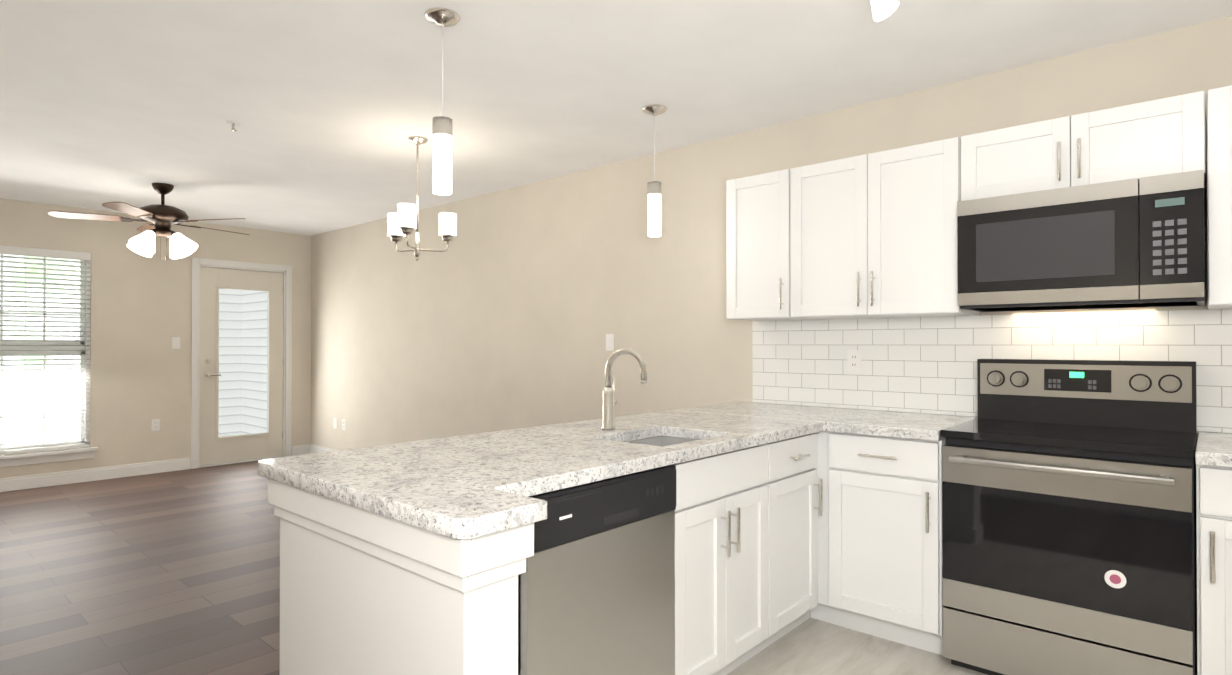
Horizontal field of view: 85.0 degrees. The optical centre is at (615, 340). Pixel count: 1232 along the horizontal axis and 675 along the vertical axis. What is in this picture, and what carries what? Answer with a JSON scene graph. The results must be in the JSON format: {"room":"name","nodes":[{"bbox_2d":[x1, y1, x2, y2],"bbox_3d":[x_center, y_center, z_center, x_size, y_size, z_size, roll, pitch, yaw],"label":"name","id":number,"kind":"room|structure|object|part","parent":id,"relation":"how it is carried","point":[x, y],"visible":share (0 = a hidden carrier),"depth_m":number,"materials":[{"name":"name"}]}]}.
{"room":"kitchen","nodes":[
{"label":"kitchen","id":0,"kind":"room"},
{"bbox_2d":[0,460,279,674],"bbox_3d":[-1.152,1.304,2.864,10.140,0.060,4.360,0,0,42],"label":"floor","id":1,"kind":"structure","parent":0,"point":[171,573],"depth_m":3.64,"materials":[{"name":"brown wood"}]},
{"bbox_2d":[268,478,279,517],"bbox_3d":[-0.071,0.835,2.880,0.119,0.878,2.663,0,0,42],"label":"wall","id":2,"kind":"structure","parent":1,"relation":"on","point":[273,486],"depth_m":1.90,"materials":[{"name":"white paint"}]},
{"bbox_2d":[280,482,533,674],"bbox_3d":[-0.541,0.827,1.644,0.810,0.878,0.188,0,0,42],"label":"peninsula base","id":3,"kind":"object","parent":1,"relation":"on","point":[364,592],"depth_m":1.52,"materials":[{"name":"white wood"}]},
{"bbox_2d":[306,458,469,512],"bbox_3d":[-0.562,0.366,1.666,0.300,0.040,0.225,0,0,42],"label":"countertop","id":4,"kind":"structure","parent":3,"relation":"on","point":[355,485],"depth_m":1.70,"materials":[{"name":"grey stone"}]},
{"bbox_2d":[726,618,986,674],"bbox_3d":[1.516,1.263,1.488,4.079,0.004,2.639,0,0,42],"label":"kitchen tile floor","id":5,"kind":"structure","parent":1,"relation":"on","point":[811,646],"depth_m":2.69,"materials":[{"name":"grey tile"}]},
{"bbox_2d":[518,465,675,674],"bbox_3d":[-0.247,0.832,2.104,0.636,0.874,0.614,0,0,42],"label":"dishwasher","id":6,"kind":"object","parent":5,"relation":"on","point":[596,587],"visible":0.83,"depth_m":1.88,"materials":[{"name":"silver metal"}]},
{"bbox_2d":[675,487,750,674],"bbox_3d":[0.214,0.942,2.490,0.417,0.660,0.546,0,0,42],"label":"base cabinet","id":7,"kind":"object","parent":5,"relation":"on","point":[713,532],"depth_m":2.32,"materials":[{"name":"white wood"}]},
{"bbox_2d":[667,431,822,656],"bbox_3d":[0.550,0.835,2.870,0.417,0.878,0.618,0,0,42],"label":"base cabinet","id":8,"kind":"object","parent":5,"relation":"on","point":[775,541],"depth_m":2.68,"materials":[{"name":"white wood"}]},
{"bbox_2d":[258,402,862,530],"bbox_3d":[0.148,0.373,2.678,0.820,0.040,2.680,0,0,42],"label":"countertop","id":9,"kind":"structure","parent":8,"relation":"on","point":[469,486],"depth_m":2.06,"materials":[{"name":"grey stone"}]},
{"bbox_2d":[602,348,647,429],"bbox_3d":[0.029,0.190,2.622,0.188,0.322,0.088,0,0,42],"label":"faucet","id":10,"kind":"object","parent":9,"relation":"on","point":[609,401],"visible":1,"depth_m":2.63,"materials":[{"name":"silver metal"}]},
{"bbox_2d":[628,436,695,446],"bbox_3d":[0.171,0.482,2.485,0.356,0.178,0.456,0,0,42],"label":"sink basin","id":11,"kind":"object","parent":9,"relation":"in","point":[661,441],"visible":0.08,"depth_m":2.73,"materials":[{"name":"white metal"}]},
{"bbox_2d":[823,431,945,654],"bbox_3d":[1.306,0.836,3.012,0.457,0.878,0.638,0,0,42],"label":"base cabinet","id":12,"kind":"object","parent":5,"relation":"on","point":[883,510],"depth_m":2.78,"materials":[{"name":"white wood"}]},
{"bbox_2d":[826,410,977,440],"bbox_3d":[1.295,0.375,3.006,0.463,0.040,0.666,0,0,42],"label":"countertop","id":13,"kind":"structure","parent":12,"relation":"on","point":[921,426],"depth_m":2.87,"materials":[{"name":"grey stone"}]},
{"bbox_2d":[940,359,1196,674],"bbox_3d":[1.732,0.677,2.580,0.746,1.190,0.701,0,0,42],"label":"range","id":14,"kind":"object","parent":5,"relation":"on","point":[1069,516],"visible":1,"depth_m":2.41,"materials":[{"name":"silver metal"}]},
{"bbox_2d":[1196,464,1231,674],"bbox_3d":[2.234,0.831,2.190,0.511,0.878,0.638,0,0,42],"label":"base cabinet","id":15,"kind":"object","parent":5,"relation":"on","point":[1213,483],"depth_m":2.09,"materials":[{"name":"white wood"}]},
{"bbox_2d":[1195,431,1231,466],"bbox_3d":[2.342,0.369,2.080,0.823,0.040,0.664,0,0,42],"label":"countertop","id":16,"kind":"structure","parent":15,"relation":"on","point":[1212,448],"depth_m":2.15,"materials":[{"name":"grey stone"}]},
{"bbox_2d":[0,198,310,477],"bbox_3d":[-4.902,0.045,6.194,0.120,2.500,4.120,0,0,42],"label":"wall","id":17,"kind":"structure","parent":0,"point":[140,318],"depth_m":6.49,"materials":[{"name":"paint"}]},
{"bbox_2d":[0,254,97,466],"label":"window","id":18,"kind":"structure","parent":17,"relation":"in","point":[55,352],"depth_m":6.11,"materials":[{"name":"white glass"}]},
{"bbox_3d":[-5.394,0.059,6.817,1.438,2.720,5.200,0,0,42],"label":"exterior balcony railing","id":19,"kind":"part","parent":18,"relation":"part of","materials":[{"name":"white"}]},
{"bbox_2d":[0,245,90,454],"bbox_3d":[-5.132,0.087,5.837,0.048,1.780,0.904,0,0,42],"label":"window blinds","id":20,"kind":"object","parent":18,"relation":"attached to","point":[38,252],"visible":0.9,"depth_m":5.93,"materials":[{"name":"white plastic"}]},
{"bbox_2d":[0,458,189,491],"bbox_3d":[-5.244,1.234,5.698,0.016,0.115,2.875,0,0,42],"label":"baseboard","id":21,"kind":"structure","parent":17,"relation":"attached to","point":[56,478],"depth_m":6.17,"materials":[{"name":"white wood"}]},
{"bbox_2d":[151,419,159,430],"bbox_3d":[-4.489,0.827,6.558,0.007,0.114,0.070,0,0,42],"label":"electrical outlet plate","id":22,"kind":"object","parent":17,"relation":"attached to","point":[155,424],"visible":1,"depth_m":6.55,"materials":[{"name":"white plastic"}]},
{"bbox_2d":[172,337,179,348],"bbox_3d":[-4.375,0.028,6.690,0.009,0.114,0.070,0,0,42],"label":"switch plate","id":23,"kind":"object","parent":17,"relation":"attached to","point":[175,342],"visible":1,"depth_m":6.69,"materials":[{"name":"white plastic"}]},
{"bbox_2d":[191,258,291,468],"bbox_3d":[-4.003,0.235,7.194,0.138,2.132,0.984,0,0,42],"label":"door frame","id":24,"kind":"structure","parent":17,"relation":"attached to","point":[286,271],"depth_m":7.04,"materials":[{"name":"white wood"}]},
{"bbox_2d":[200,267,283,464],"bbox_3d":[-3.967,0.266,7.164,0.103,2.027,0.822,0,0,42],"label":"balcony door","id":25,"kind":"structure","parent":17,"relation":"in","point":[215,448],"depth_m":7.12,"materials":[{"name":"beige paint"}]},
{"bbox_2d":[219,289,266,436],"bbox_3d":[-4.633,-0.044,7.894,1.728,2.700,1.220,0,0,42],"label":"window blinds","id":26,"kind":"object","parent":25,"relation":"attached to","point":[252,344],"depth_m":8.61,"materials":[{"name":"white plastic"}]},
{"bbox_2d":[0,0,1231,235],"bbox_3d":[-1.152,-1.276,2.880,10.140,0.100,4.360,0,0,42],"label":"ceiling","id":27,"kind":"structure","parent":0,"point":[330,106],"depth_m":3.17,"materials":[{"name":"paint"}]},
{"bbox_2d":[48,183,249,259],"bbox_3d":[-3.560,-0.916,5.283,1.310,0.590,1.343,0,0,42],"label":"ceiling fan","id":28,"kind":"object","parent":27,"relation":"hanging from","point":[163,217],"visible":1,"depth_m":5.14,"materials":[{"name":"brown metal"}]},
{"bbox_2d":[226,121,240,130],"bbox_3d":[-2.148,-1.199,3.776,0.076,0.043,0.076,0,0,42],"label":"sprinkler","id":29,"kind":"object","parent":27,"relation":"attached to","point":[234,123],"visible":1,"depth_m":3.77,"materials":[{"name":"white metal"}]},
{"bbox_2d":[388,136,456,260],"bbox_3d":[-1.216,-0.848,4.104,0.406,0.740,0.420,0,0,42],"label":"chandelier","id":30,"kind":"object","parent":27,"relation":"hanging from","point":[402,221],"visible":1,"depth_m":4.07,"materials":[{"name":"white glass"}]},
{"bbox_2d":[424,7,459,194],"bbox_3d":[-0.657,-0.892,2.546,0.132,0.672,0.132,0,0,42],"label":"pendant light","id":31,"kind":"object","parent":27,"relation":"hanging from","point":[442,135],"visible":1,"depth_m":2.52,"materials":[{"name":"white glass"}]},
{"bbox_2d":[642,104,666,236],"bbox_3d":[0.203,-0.886,3.547,0.132,0.672,0.132,0,0,42],"label":"pendant light","id":32,"kind":"object","parent":27,"relation":"hanging from","point":[654,204],"visible":1,"depth_m":3.52,"materials":[{"name":"white glass"}]},
{"bbox_2d":[870,0,898,21],"bbox_3d":[1.233,-1.136,1.994,1.002,0.191,0.312,0,0,42],"label":"track light","id":33,"kind":"object","parent":27,"relation":"attached to","point":[882,9],"visible":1,"depth_m":2.16,"materials":[{"name":"white metal"}]},
{"bbox_2d":[311,16,1231,449],"bbox_3d":[0.254,0.034,4.458,10.140,2.500,0.120,0,0,42],"label":"wall","id":34,"kind":"structure","parent":0,"point":[509,308],"depth_m":4.74,"materials":[{"name":"paint"}]},
{"bbox_2d":[308,444,336,453],"bbox_3d":[-1.363,1.235,5.793,5.700,0.115,0.016,0,0,42],"label":"baseboard","id":35,"kind":"structure","parent":34,"relation":"attached to","point":[311,448],"depth_m":7.56,"materials":[{"name":"white wood"}]},
{"bbox_2d":[334,418,336,428],"bbox_3d":[-3.046,0.902,7.289,0.070,0.114,0.009,0,0,42],"label":"electrical outlet plate","id":36,"kind":"object","parent":34,"relation":"attached to","point":[335,423],"visible":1,"depth_m":7.28,"materials":[{"name":"white plastic"}]},
{"bbox_2d":[342,419,345,429],"bbox_3d":[-2.895,0.901,7.157,0.070,0.114,0.007,0,0,42],"label":"electrical outlet plate","id":37,"kind":"object","parent":34,"relation":"attached to","point":[343,424],"visible":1,"depth_m":7.16,"materials":[{"name":"white plastic"}]},
{"bbox_2d":[606,334,613,350],"bbox_3d":[-0.044,0.015,4.635,0.070,0.114,0.009,0,0,42],"label":"switch plate","id":38,"kind":"object","parent":34,"relation":"attached to","point":[609,342],"visible":1,"depth_m":4.63,"materials":[{"name":"white plastic"}]},
{"bbox_2d":[726,172,773,320],"bbox_3d":[0.869,-0.486,3.602,0.434,0.750,0.348,0,0,42],"label":"upper cabinet","id":39,"kind":"object","parent":34,"relation":"attached to","point":[750,199],"depth_m":3.53,"materials":[{"name":"white wood"}]},
{"bbox_2d":[774,136,980,320],"bbox_3d":[1.254,-0.489,3.260,0.844,0.750,0.348,0,0,42],"label":"upper cabinet","id":40,"kind":"object","parent":34,"relation":"attached to","point":[872,235],"depth_m":3.10,"materials":[{"name":"white wood"}]},
{"bbox_2d":[752,309,1231,432],"bbox_3d":[1.830,0.120,2.974,2.772,0.468,0.009,0,0,42],"label":"tile backsplash","id":41,"kind":"structure","parent":34,"relation":"attached to","point":[927,365],"depth_m":3.19,"materials":[{"name":"white tile"}]},
{"bbox_2d":[847,350,860,371],"bbox_3d":[1.236,0.108,3.488,0.070,0.114,0.007,0,0,42],"label":"outlet","id":42,"kind":"object","parent":41,"relation":"attached to","point":[854,360],"visible":1,"depth_m":3.49,"materials":[{"name":"white plastic"}]},
{"bbox_2d":[962,90,1209,200],"bbox_3d":[1.865,-0.724,2.720,0.781,0.285,0.348,0,0,42],"label":"upper cabinet","id":43,"kind":"object","parent":34,"relation":"attached to","point":[1163,136],"depth_m":2.55,"materials":[{"name":"white wood"}]},
{"bbox_2d":[957,170,1204,311],"bbox_3d":[1.846,-0.355,2.696,0.773,0.446,0.408,0,0,42],"label":"over-the-range microwave","id":44,"kind":"object","parent":43,"relation":"attached to","point":[1134,243],"visible":1,"depth_m":2.51,"materials":[{"name":"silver metal"}]},
{"bbox_2d":[1204,85,1231,308],"bbox_3d":[2.457,-0.495,2.194,0.793,0.750,0.348,0,0,42],"label":"upper cabinet","id":45,"kind":"object","parent":34,"relation":"attached to","point":[1219,179],"depth_m":2.30,"materials":[{"name":"white wood"}]},
{"label":"outside","id":46,"kind":"structure","parent":0,"visible":0},
{"bbox_2d":[10,255,79,445],"bbox_3d":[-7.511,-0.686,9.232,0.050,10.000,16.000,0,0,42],"label":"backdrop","id":47,"kind":"structure","parent":46,"point":[48,357],"depth_m":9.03,"materials":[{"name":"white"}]}
]}

